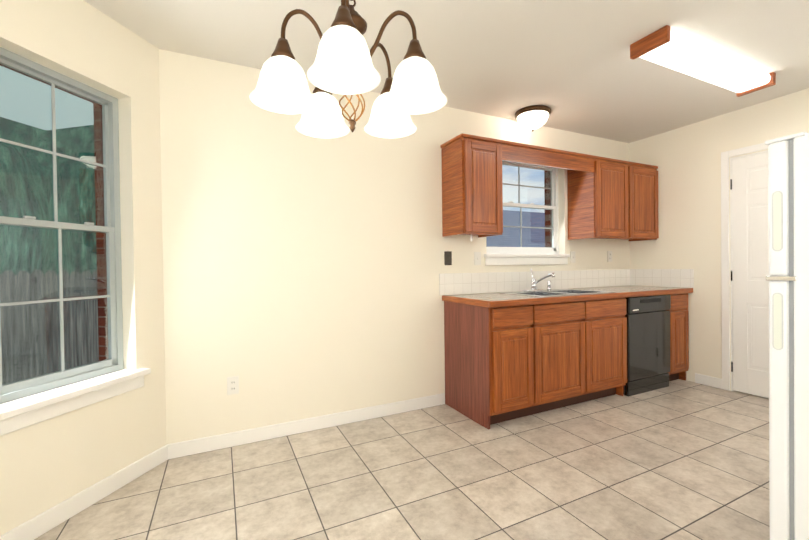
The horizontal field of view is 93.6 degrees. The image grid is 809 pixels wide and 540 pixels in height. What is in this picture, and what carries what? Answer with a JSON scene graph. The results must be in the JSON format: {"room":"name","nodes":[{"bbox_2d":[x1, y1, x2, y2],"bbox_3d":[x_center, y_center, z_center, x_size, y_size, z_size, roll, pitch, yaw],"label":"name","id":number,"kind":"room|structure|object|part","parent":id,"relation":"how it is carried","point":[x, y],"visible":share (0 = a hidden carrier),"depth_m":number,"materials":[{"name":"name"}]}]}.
{"room":"kitchen","nodes":[
{"label":"kitchen","id":0,"kind":"room"},
{"bbox_2d":[0,64,114,403],"bbox_3d":[-1.775,0.020,1.805,0.110,3.280,1.900,-1,1,13],"label":"brick wall","id":1,"kind":"structure","parent":0,"point":[100,270],"depth_m":2.15,"materials":[{"name":"red brick"}]},
{"bbox_2d":[0,66,93,130],"bbox_3d":[-2.393,-1.093,1.883,1.095,0.080,1.800,-1,1,13],"label":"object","id":2,"kind":"object","parent":1,"relation":"attached to","point":[43,95],"depth_m":2.44,"materials":[{"name":"paint"}]},
{"bbox_2d":[0,0,166,535],"bbox_3d":[-1.654,-0.082,1.776,0.140,2.480,1.900,-1,1,13],"label":"wall","id":3,"kind":"structure","parent":0,"point":[45,465],"depth_m":2.00,"materials":[{"name":"white paint"}]},
{"bbox_2d":[0,47,150,435],"bbox_3d":[-1.617,-0.144,1.828,0.200,1.613,0.690,-1,1,13],"label":"window","id":4,"kind":"structure","parent":3,"relation":"in","point":[24,411],"depth_m":1.85,"materials":[{"name":"grey"}]},
{"bbox_2d":[0,444,167,539],"bbox_3d":[-1.587,1.113,1.673,0.013,0.092,1.300,-1,1,13],"label":"baseboard","id":5,"kind":"structure","parent":3,"relation":"attached to","point":[37,526],"depth_m":1.83,"materials":[{"name":"white wood"}]},
{"bbox_2d":[159,49,629,443],"bbox_3d":[0.506,-0.127,3.326,4.680,2.480,0.140,-1,1,-26],"label":"wall","id":6,"kind":"structure","parent":0,"point":[301,272],"depth_m":2.65,"materials":[{"name":"white paint"}]},
{"bbox_2d":[227,376,238,394],"bbox_3d":[-1.112,0.749,2.463,0.070,0.115,0.008,-1,1,-26],"label":"outlet","id":7,"kind":"object","parent":6,"relation":"attached to","point":[233,385],"visible":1,"depth_m":2.46,"materials":[{"name":"white plastic"}]},
{"bbox_2d":[167,393,444,458],"bbox_3d":[-0.554,1.088,2.732,1.975,0.092,0.013,-1,1,-26],"label":"baseboard","id":8,"kind":"structure","parent":6,"relation":"attached to","point":[204,444],"depth_m":2.63,"materials":[{"name":"white wood"}]},
{"bbox_2d":[444,251,451,264],"bbox_3d":[0.365,-0.098,3.175,0.070,0.115,0.008,-1,1,-26],"label":"outlet","id":9,"kind":"object","parent":6,"relation":"attached to","point":[447,257],"visible":1,"depth_m":3.17,"materials":[{"name":"brown plastic"}]},
{"bbox_2d":[440,133,507,240],"bbox_3d":[0.551,-0.658,3.087,0.379,0.756,0.320,-1,1,-26],"label":"upper cabinet","id":10,"kind":"object","parent":6,"relation":"attached to","point":[472,194],"depth_m":2.96,"materials":[{"name":"brown wood"}]},
{"bbox_2d":[474,252,480,264],"bbox_3d":[0.638,-0.100,3.304,0.070,0.115,0.014,-1,1,-26],"label":"light switch","id":11,"kind":"object","parent":6,"relation":"attached to","point":[477,258],"visible":1,"depth_m":3.30,"materials":[{"name":"white plastic"}]},
{"bbox_2d":[484,160,569,264],"bbox_3d":[1.135,-0.547,3.607,1.030,0.998,0.170,-1,1,-26],"label":"window","id":12,"kind":"structure","parent":6,"relation":"in","point":[521,255],"depth_m":3.66,"materials":[{"name":"white plastic"}]},
{"bbox_2d":[504,140,603,239],"bbox_3d":[1.208,-0.670,3.406,1.219,0.756,0.320,-1,1,-26],"label":"upper cabinet","id":13,"kind":"object","parent":6,"relation":"attached to","point":[585,172],"depth_m":3.52,"materials":[{"name":"brown wood"}]},
{"bbox_2d":[439,269,693,294],"bbox_3d":[1.533,0.101,3.394,2.460,0.180,0.634,-1,1,-26],"label":"backsplash","id":14,"kind":"structure","parent":6,"relation":"attached to","point":[466,283],"depth_m":3.70,"materials":[{"name":"tile"}]},
{"bbox_2d":[570,251,575,262],"bbox_3d":[1.696,-0.130,3.817,0.070,0.115,0.014,-1,1,-26],"label":"light switch","id":15,"kind":"object","parent":6,"relation":"attached to","point":[572,256],"visible":1,"depth_m":3.81,"materials":[{"name":"white plastic"}]},
{"bbox_2d":[607,251,611,261],"bbox_3d":[2.199,-0.146,4.064,0.070,0.115,0.008,-1,1,-26],"label":"outlet","id":16,"kind":"object","parent":6,"relation":"attached to","point":[609,256],"visible":1,"depth_m":4.06,"materials":[{"name":"white plastic"}]},
{"bbox_2d":[604,157,658,240],"bbox_3d":[2.126,-0.687,3.851,0.959,0.756,0.320,-1,1,-26],"label":"upper cabinet","id":17,"kind":"object","parent":6,"relation":"attached to","point":[609,198],"depth_m":3.72,"materials":[{"name":"brown wood"}]},
{"bbox_2d":[34,379,769,539],"bbox_3d":[0.920,1.177,1.537,5.418,0.100,3.650,-1,1,-26],"label":"floor","id":18,"kind":"structure","parent":0,"point":[678,459],"depth_m":2.03,"materials":[{"name":"tile"}]},
{"bbox_2d":[442,297,545,428],"bbox_3d":[0.675,0.682,2.995,0.467,0.866,0.602,-1,1,-26],"label":"base cabinet","id":19,"kind":"object","parent":18,"relation":"on","point":[517,354],"depth_m":2.77,"materials":[{"name":"brown wood"}]},
{"bbox_2d":[446,285,685,304],"bbox_3d":[1.547,0.212,3.413,2.418,0.039,0.608,-1,1,-26],"label":"countertop","id":20,"kind":"structure","parent":19,"relation":"on","point":[619,291],"depth_m":3.06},
{"bbox_2d":[526,269,554,292],"bbox_3d":[1.258,0.090,3.375,0.310,0.203,0.274,-1,1,-26],"label":"faucet","id":21,"kind":"object","parent":20,"relation":"on","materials":[{"name":"silver metal"}]},
{"bbox_2d":[514,289,613,296],"bbox_3d":[1.313,0.279,3.280,0.824,0.176,0.503,-1,1,-26],"label":"sink","id":22,"kind":"object","parent":20,"relation":"in","point":[533,292],"depth_m":3.40,"materials":[{"name":"metal"}]},
{"bbox_2d":[542,297,593,410],"bbox_3d":[1.074,0.674,3.188,0.676,0.866,0.602,-1,1,-26],"label":"base cabinet","id":23,"kind":"object","parent":18,"relation":"on","point":[567,326],"depth_m":2.96,"materials":[{"name":"brown wood"}]},
{"bbox_2d":[594,297,626,399],"bbox_3d":[1.524,0.666,3.407,0.581,0.866,0.602,-1,1,-26],"label":"base cabinet","id":24,"kind":"object","parent":18,"relation":"on","point":[610,321],"depth_m":3.17,"materials":[{"name":"brown wood"}]},
{"bbox_2d":[623,294,670,396],"bbox_3d":[2.073,0.658,3.654,0.612,0.862,0.602,-1,1,-26],"label":"dishwasher","id":25,"kind":"object","parent":18,"relation":"on","point":[648,343],"visible":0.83,"depth_m":3.38,"materials":[{"name":"black metal"}]},
{"bbox_2d":[630,293,677,380],"bbox_3d":[2.068,0.656,3.670,0.756,0.866,0.602,-1,1,-26],"label":"base cabinet","id":26,"kind":"object","parent":18,"relation":"on","point":[673,374],"depth_m":3.55,"materials":[{"name":"brown wood"}]},
{"bbox_2d":[678,289,692,379],"bbox_3d":[2.492,0.648,3.876,0.327,0.866,0.602,-1,1,-26],"label":"base cabinet","id":27,"kind":"object","parent":18,"relation":"on","point":[683,313],"depth_m":3.63,"materials":[{"name":"brown wood"}]},
{"bbox_2d":[765,132,808,539],"bbox_3d":[1.843,0.315,1.258,0.753,1.604,0.728,-1,1,-26],"label":"refrigerator","id":28,"kind":"object","parent":18,"relation":"on","point":[788,180],"visible":1,"depth_m":1.36,"materials":[{"name":"white metal"}]},
{"bbox_2d":[84,0,808,142],"bbox_3d":[0.886,-1.403,1.510,5.418,0.100,3.650,-1,1,-26],"label":"ceiling","id":29,"kind":"structure","parent":0,"point":[573,66],"depth_m":2.27,"materials":[{"name":"white paint"}]},
{"bbox_2d":[250,0,446,137],"bbox_3d":[-0.167,-0.862,1.075,0.516,0.944,0.522,-1,1,-26],"label":"chandelier","id":30,"kind":"object","parent":29,"relation":"hanging from","point":[343,64],"visible":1,"depth_m":1.01,"materials":[{"name":"white glass"}]},
{"bbox_2d":[515,105,550,131],"bbox_3d":[1.117,-1.288,3.306,0.304,0.172,0.304,-1,1,-26],"label":"dome ceiling light","id":31,"kind":"object","parent":29,"relation":"attached to","point":[532,117],"visible":1,"depth_m":3.22,"materials":[{"name":"white glass"}]},
{"bbox_3d":[1.117,-1.282,3.306,0.264,0.110,0.264,-1,1,-26],"label":"glass","id":32,"kind":"part","parent":31,"relation":"part of","materials":[{"name":"white glass"}]},
{"bbox_2d":[630,25,775,96],"bbox_3d":[1.990,-1.335,2.488,1.280,0.084,0.215,-1,1,-26],"label":"fluorescent ceiling light","id":33,"kind":"object","parent":29,"relation":"attached to","point":[665,46],"visible":1,"depth_m":2.38,"materials":[{"name":"white plastic"}]},
{"bbox_2d":[537,169,551,246],"bbox_3d":[0.453,-0.027,3.440,4.680,3.280,0.110,-1,1,-26],"label":"brick wall","id":34,"kind":"structure","parent":0,"point":[547,200],"depth_m":3.95,"materials":[{"name":"red brick"}]},
{"bbox_2d":[629,88,808,390],"bbox_3d":[3.307,-0.157,2.717,0.150,2.480,3.900,-1,1,-26],"label":"wall","id":35,"kind":"structure","parent":0,"point":[686,160],"depth_m":3.58,"materials":[{"name":"white paint"}]},
{"bbox_2d":[695,373,721,388],"bbox_3d":[3.255,1.038,2.682,0.013,0.092,2.135,-1,1,-26],"label":"baseboard","id":36,"kind":"structure","parent":35,"relation":"attached to","point":[711,381],"depth_m":3.54,"materials":[{"name":"white wood"}]},
{"bbox_2d":[730,152,770,397],"bbox_3d":[3.069,0.047,3.015,0.108,2.047,0.802,-1,1,-26],"label":"door leaf","id":37,"kind":"structure","parent":35,"relation":"in","point":[750,253],"depth_m":3.25,"materials":[{"name":"white wood"}]},
{"bbox_2d":[721,132,808,390],"bbox_3d":[3.142,0.012,3.043,0.165,2.139,0.944,-1,1,-26],"label":"door frame","id":38,"kind":"structure","parent":35,"relation":"attached to","point":[726,270],"depth_m":3.39,"materials":[{"name":"white wood"}]},
{"label":"outside","id":39,"kind":"structure","parent":0,"visible":0},
{"bbox_3d":[0.881,1.619,8.994,70.000,0.100,70.000,-1,1,-26],"label":"ground","id":40,"kind":"structure","parent":39,"visible":0},
{"bbox_2d":[0,117,96,274],"bbox_3d":[-7.886,-2.700,9.922,6.005,10.288,13.000,-1,1,13],"label":"trees","id":41,"kind":"object","parent":40,"relation":"on","point":[26,167],"depth_m":6.88,"materials":[{"name":"green plant"}]},
{"bbox_2d":[0,270,98,384],"bbox_3d":[-4.423,0.828,5.544,0.065,1.695,7.044,-1,1,13],"label":"fence","id":42,"kind":"object","parent":40,"relation":"on","point":[69,345],"depth_m":4.82,"materials":[{"name":"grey wood"}]},
{"bbox_2d":[486,210,544,246],"bbox_3d":[8.628,-1.094,23.294,25.500,4.820,13.800,-1,1,-26],"label":"neighbor house","id":43,"kind":"structure","parent":40,"relation":"on","point":[506,219],"depth_m":16.76,"materials":[{"name":"blue"}]}
]}

